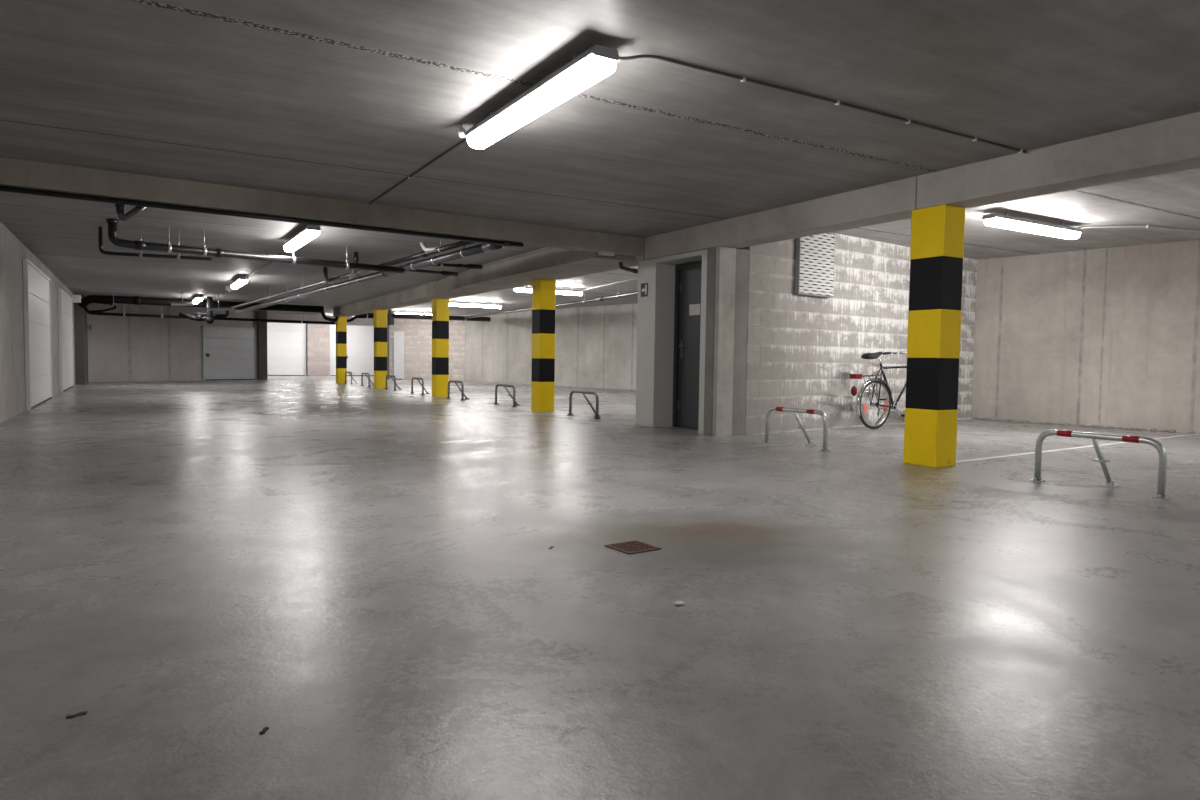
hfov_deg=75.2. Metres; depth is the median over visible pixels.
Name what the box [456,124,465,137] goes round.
junction box
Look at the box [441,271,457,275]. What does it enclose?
socket
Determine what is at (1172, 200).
ceiling
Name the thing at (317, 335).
wall
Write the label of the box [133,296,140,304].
socket
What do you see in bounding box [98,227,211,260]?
drain pipe
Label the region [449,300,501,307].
ceiling lamp
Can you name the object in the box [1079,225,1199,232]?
conduit
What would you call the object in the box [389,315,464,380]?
wall
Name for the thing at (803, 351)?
wall
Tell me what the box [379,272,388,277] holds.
socket
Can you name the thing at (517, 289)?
ceiling lamp
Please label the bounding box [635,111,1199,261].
concrete beam
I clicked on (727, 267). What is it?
concrete column
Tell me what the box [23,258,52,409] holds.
door
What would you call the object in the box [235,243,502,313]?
drain pipe
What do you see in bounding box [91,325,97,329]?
switch box
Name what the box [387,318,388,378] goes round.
trim
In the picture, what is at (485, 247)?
socket
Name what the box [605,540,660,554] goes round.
floor drain
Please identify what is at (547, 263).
concrete beam
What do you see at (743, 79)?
conduit
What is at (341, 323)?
pillar
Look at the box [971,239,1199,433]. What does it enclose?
wall
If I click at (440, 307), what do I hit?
pillar
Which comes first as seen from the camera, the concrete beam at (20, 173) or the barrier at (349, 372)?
the concrete beam at (20, 173)
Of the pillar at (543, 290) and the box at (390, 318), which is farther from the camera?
the box at (390, 318)
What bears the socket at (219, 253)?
attached to the drain pipe at (112, 223)
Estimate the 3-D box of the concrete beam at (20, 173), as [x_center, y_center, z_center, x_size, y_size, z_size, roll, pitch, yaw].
[-2.615,-2.100,8.902,7.694,0.234,0.250,-1,3,-34]
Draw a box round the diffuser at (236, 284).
[231,280,247,288]
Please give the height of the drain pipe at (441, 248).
0.355 m
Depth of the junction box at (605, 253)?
10.68 m
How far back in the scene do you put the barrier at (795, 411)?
8.61 m
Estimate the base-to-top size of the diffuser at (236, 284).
0.079 m
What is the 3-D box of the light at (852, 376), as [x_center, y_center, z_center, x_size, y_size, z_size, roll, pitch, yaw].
[3.559,-0.328,10.839,0.145,0.070,0.100,-1,3,-33]
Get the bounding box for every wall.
[0,222,75,422]
[87,303,257,381]
[275,330,368,375]
[306,324,329,375]
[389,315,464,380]
[465,303,636,389]
[738,233,976,434]
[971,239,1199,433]
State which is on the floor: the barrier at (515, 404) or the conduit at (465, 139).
the barrier at (515, 404)
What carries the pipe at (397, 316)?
hanging from the ceiling at (1172, 200)
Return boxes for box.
[71,294,80,302]
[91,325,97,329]
[388,309,393,324]
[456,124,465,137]
[599,251,614,255]
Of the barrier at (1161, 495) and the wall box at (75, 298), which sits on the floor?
the barrier at (1161, 495)
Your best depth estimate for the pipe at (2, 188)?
8.09 m
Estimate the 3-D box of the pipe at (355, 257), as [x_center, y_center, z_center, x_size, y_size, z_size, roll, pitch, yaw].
[-4.239,-2.295,13.402,0.089,0.346,1.260,0,3,-21]
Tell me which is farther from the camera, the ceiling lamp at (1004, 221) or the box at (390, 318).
the box at (390, 318)
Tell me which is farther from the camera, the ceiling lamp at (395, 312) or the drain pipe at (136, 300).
the ceiling lamp at (395, 312)
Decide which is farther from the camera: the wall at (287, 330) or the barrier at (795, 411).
the wall at (287, 330)
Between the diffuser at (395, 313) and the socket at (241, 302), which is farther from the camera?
the diffuser at (395, 313)
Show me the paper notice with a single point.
(694, 309)
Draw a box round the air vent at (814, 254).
[794,232,835,297]
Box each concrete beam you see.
[0,157,643,256]
[333,247,637,316]
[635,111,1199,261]
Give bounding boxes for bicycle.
[850,351,906,428]
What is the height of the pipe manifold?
0.801 m
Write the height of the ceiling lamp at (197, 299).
0.185 m
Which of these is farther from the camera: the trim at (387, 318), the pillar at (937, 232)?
the trim at (387, 318)
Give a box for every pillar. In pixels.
[336,316,346,382]
[374,309,386,387]
[432,298,448,396]
[531,279,555,410]
[903,204,964,467]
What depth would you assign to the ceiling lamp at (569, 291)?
19.71 m
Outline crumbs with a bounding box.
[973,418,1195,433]
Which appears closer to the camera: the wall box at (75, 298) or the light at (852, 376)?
the light at (852, 376)
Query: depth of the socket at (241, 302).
24.70 m
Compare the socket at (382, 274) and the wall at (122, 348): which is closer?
the socket at (382, 274)
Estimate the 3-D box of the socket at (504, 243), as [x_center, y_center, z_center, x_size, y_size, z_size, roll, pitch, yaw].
[-1.175,-1.982,9.883,0.120,0.068,0.068,-1,4,-35]
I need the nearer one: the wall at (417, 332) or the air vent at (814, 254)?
the air vent at (814, 254)
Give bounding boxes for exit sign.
[641,283,647,296]
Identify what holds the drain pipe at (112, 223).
hanging from the ceiling at (348, 100)
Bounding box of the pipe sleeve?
[207,294,234,310]
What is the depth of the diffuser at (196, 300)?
22.56 m
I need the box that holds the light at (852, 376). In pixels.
[850,374,861,378]
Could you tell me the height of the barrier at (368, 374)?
0.428 m
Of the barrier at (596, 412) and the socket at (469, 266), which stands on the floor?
the barrier at (596, 412)
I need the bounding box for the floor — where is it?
[0,376,1199,799]
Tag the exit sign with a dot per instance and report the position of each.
(644, 287)
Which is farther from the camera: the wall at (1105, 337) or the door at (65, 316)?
the door at (65, 316)
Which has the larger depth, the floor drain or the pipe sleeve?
the pipe sleeve
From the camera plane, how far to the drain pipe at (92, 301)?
22.61 m
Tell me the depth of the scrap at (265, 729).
1.91 m
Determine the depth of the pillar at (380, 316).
23.31 m
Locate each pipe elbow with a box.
[115,204,145,220]
[420,242,437,251]
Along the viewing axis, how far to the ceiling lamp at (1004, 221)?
9.49 m
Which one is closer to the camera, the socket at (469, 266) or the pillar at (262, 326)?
the socket at (469, 266)
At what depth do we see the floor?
2.95 m
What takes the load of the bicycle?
on the floor
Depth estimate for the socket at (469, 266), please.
12.49 m
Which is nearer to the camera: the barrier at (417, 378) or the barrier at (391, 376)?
the barrier at (417, 378)
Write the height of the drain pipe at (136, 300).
0.408 m
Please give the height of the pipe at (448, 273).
0.075 m
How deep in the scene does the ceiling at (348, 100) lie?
5.30 m
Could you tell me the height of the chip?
0.013 m
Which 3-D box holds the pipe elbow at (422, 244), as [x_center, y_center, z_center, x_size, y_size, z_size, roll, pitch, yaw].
[-2.515,-2.267,11.498,0.063,0.199,0.531,-2,4,-40]
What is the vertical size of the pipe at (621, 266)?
0.156 m
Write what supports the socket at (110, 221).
attached to the drain pipe at (112, 223)
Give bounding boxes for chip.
[674,601,683,604]
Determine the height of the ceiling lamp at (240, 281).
0.185 m
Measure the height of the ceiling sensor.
0.150 m
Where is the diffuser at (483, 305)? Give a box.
[449,303,500,307]
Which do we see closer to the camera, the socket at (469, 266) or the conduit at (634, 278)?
the socket at (469, 266)
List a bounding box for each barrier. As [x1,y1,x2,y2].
[345,371,357,383]
[361,373,373,386]
[385,375,401,390]
[410,377,428,394]
[446,380,467,400]
[493,384,519,406]
[567,390,600,418]
[762,407,830,451]
[1029,430,1169,499]
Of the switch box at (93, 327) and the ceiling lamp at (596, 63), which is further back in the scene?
the switch box at (93, 327)
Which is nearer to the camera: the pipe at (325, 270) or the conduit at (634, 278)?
the pipe at (325, 270)
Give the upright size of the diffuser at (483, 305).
0.079 m
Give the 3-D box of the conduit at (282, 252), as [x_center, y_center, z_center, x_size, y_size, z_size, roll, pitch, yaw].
[-6.030,-2.502,14.162,0.206,0.067,5.828,-1,3,-31]
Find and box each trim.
[74,294,87,384]
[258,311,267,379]
[267,313,373,325]
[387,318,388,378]
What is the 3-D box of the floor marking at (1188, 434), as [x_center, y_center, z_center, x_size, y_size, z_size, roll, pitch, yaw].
[5.849,0.539,9.194,6.471,0.002,0.061,-1,4,-35]
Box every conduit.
[245,250,284,276]
[369,138,466,204]
[583,278,637,290]
[620,55,1025,152]
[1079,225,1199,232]
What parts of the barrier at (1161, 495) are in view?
plate, plate, plate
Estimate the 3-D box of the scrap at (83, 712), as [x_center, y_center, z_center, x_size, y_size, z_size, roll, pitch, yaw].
[-1.330,0.800,1.982,0.048,0.004,0.018,-2,4,-41]
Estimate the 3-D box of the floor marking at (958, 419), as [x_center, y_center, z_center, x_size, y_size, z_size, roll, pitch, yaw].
[4.196,0.384,11.751,5.657,0.014,0.090,-1,4,-38]
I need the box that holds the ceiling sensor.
[225,286,233,291]
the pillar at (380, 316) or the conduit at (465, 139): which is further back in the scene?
the pillar at (380, 316)
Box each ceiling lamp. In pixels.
[192,295,202,303]
[230,276,248,288]
[283,225,320,251]
[394,310,431,314]
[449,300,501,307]
[464,45,619,148]
[513,285,531,292]
[556,288,582,295]
[982,212,1081,238]
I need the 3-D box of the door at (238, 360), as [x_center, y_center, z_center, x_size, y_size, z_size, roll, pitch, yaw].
[-13.843,-1.739,29.209,0.101,1.980,2.169,3,3,31]
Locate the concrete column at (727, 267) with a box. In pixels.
[703,246,748,435]
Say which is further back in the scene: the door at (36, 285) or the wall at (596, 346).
the wall at (596, 346)
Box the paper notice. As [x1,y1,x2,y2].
[689,304,699,315]
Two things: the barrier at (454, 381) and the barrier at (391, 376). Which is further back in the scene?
the barrier at (391, 376)
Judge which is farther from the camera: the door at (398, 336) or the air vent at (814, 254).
the door at (398, 336)
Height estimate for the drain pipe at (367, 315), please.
0.610 m
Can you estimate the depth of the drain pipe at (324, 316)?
26.42 m
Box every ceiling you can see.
[0,0,1199,314]
[319,168,1199,315]
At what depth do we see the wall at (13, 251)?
11.47 m
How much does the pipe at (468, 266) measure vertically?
0.288 m
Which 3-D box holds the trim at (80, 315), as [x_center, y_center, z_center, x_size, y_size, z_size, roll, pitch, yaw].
[-15.856,-1.831,23.836,0.227,2.649,2.100,-1,3,-31]
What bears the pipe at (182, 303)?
hanging from the ceiling at (348, 100)
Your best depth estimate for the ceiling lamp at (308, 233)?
10.44 m
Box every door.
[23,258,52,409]
[58,288,73,392]
[202,326,256,379]
[267,322,305,375]
[330,325,373,375]
[394,332,403,379]
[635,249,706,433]
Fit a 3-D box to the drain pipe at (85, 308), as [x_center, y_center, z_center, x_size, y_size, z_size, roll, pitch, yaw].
[-12.249,-2.865,25.063,7.298,0.608,0.124,-1,3,-34]
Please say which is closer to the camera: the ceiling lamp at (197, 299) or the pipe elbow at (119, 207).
the pipe elbow at (119, 207)
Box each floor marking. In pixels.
[752,419,964,434]
[956,434,1196,462]
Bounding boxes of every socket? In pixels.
[106,218,117,223]
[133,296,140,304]
[134,240,145,250]
[215,248,223,257]
[240,301,247,308]
[353,256,358,261]
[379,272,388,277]
[418,251,427,257]
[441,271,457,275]
[467,264,481,268]
[481,243,502,251]
[502,241,512,246]
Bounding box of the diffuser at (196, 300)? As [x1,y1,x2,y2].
[193,298,202,303]
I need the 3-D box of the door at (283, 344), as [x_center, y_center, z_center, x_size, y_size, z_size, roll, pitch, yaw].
[-15.015,-2.387,36.563,2.330,2.500,0.060,-1,3,-31]
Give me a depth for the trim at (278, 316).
32.23 m
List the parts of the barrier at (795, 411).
plate, plate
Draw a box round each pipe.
[0,185,523,246]
[78,295,323,312]
[84,307,334,324]
[87,294,116,312]
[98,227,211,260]
[106,218,403,273]
[171,292,193,305]
[233,239,475,307]
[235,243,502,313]
[321,312,338,321]
[323,267,328,285]
[347,314,372,321]
[348,252,358,279]
[355,313,490,321]
[403,268,457,275]
[431,252,481,268]
[464,285,637,318]
[619,262,637,273]
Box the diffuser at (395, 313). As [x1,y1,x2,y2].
[395,313,431,314]
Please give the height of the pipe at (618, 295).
0.317 m
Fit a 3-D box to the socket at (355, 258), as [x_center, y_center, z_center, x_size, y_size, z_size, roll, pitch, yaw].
[-4.024,-2.327,12.855,0.090,0.080,0.090,-1,3,-31]
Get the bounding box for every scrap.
[66,711,87,718]
[259,727,268,734]
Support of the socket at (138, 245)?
attached to the drain pipe at (112, 223)
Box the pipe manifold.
[179,297,228,323]
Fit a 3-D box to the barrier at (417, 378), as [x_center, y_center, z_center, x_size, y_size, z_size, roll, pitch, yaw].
[-4.536,-0.363,19.954,0.380,0.428,0.950,-1,3,-31]
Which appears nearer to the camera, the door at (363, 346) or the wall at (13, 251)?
the wall at (13, 251)

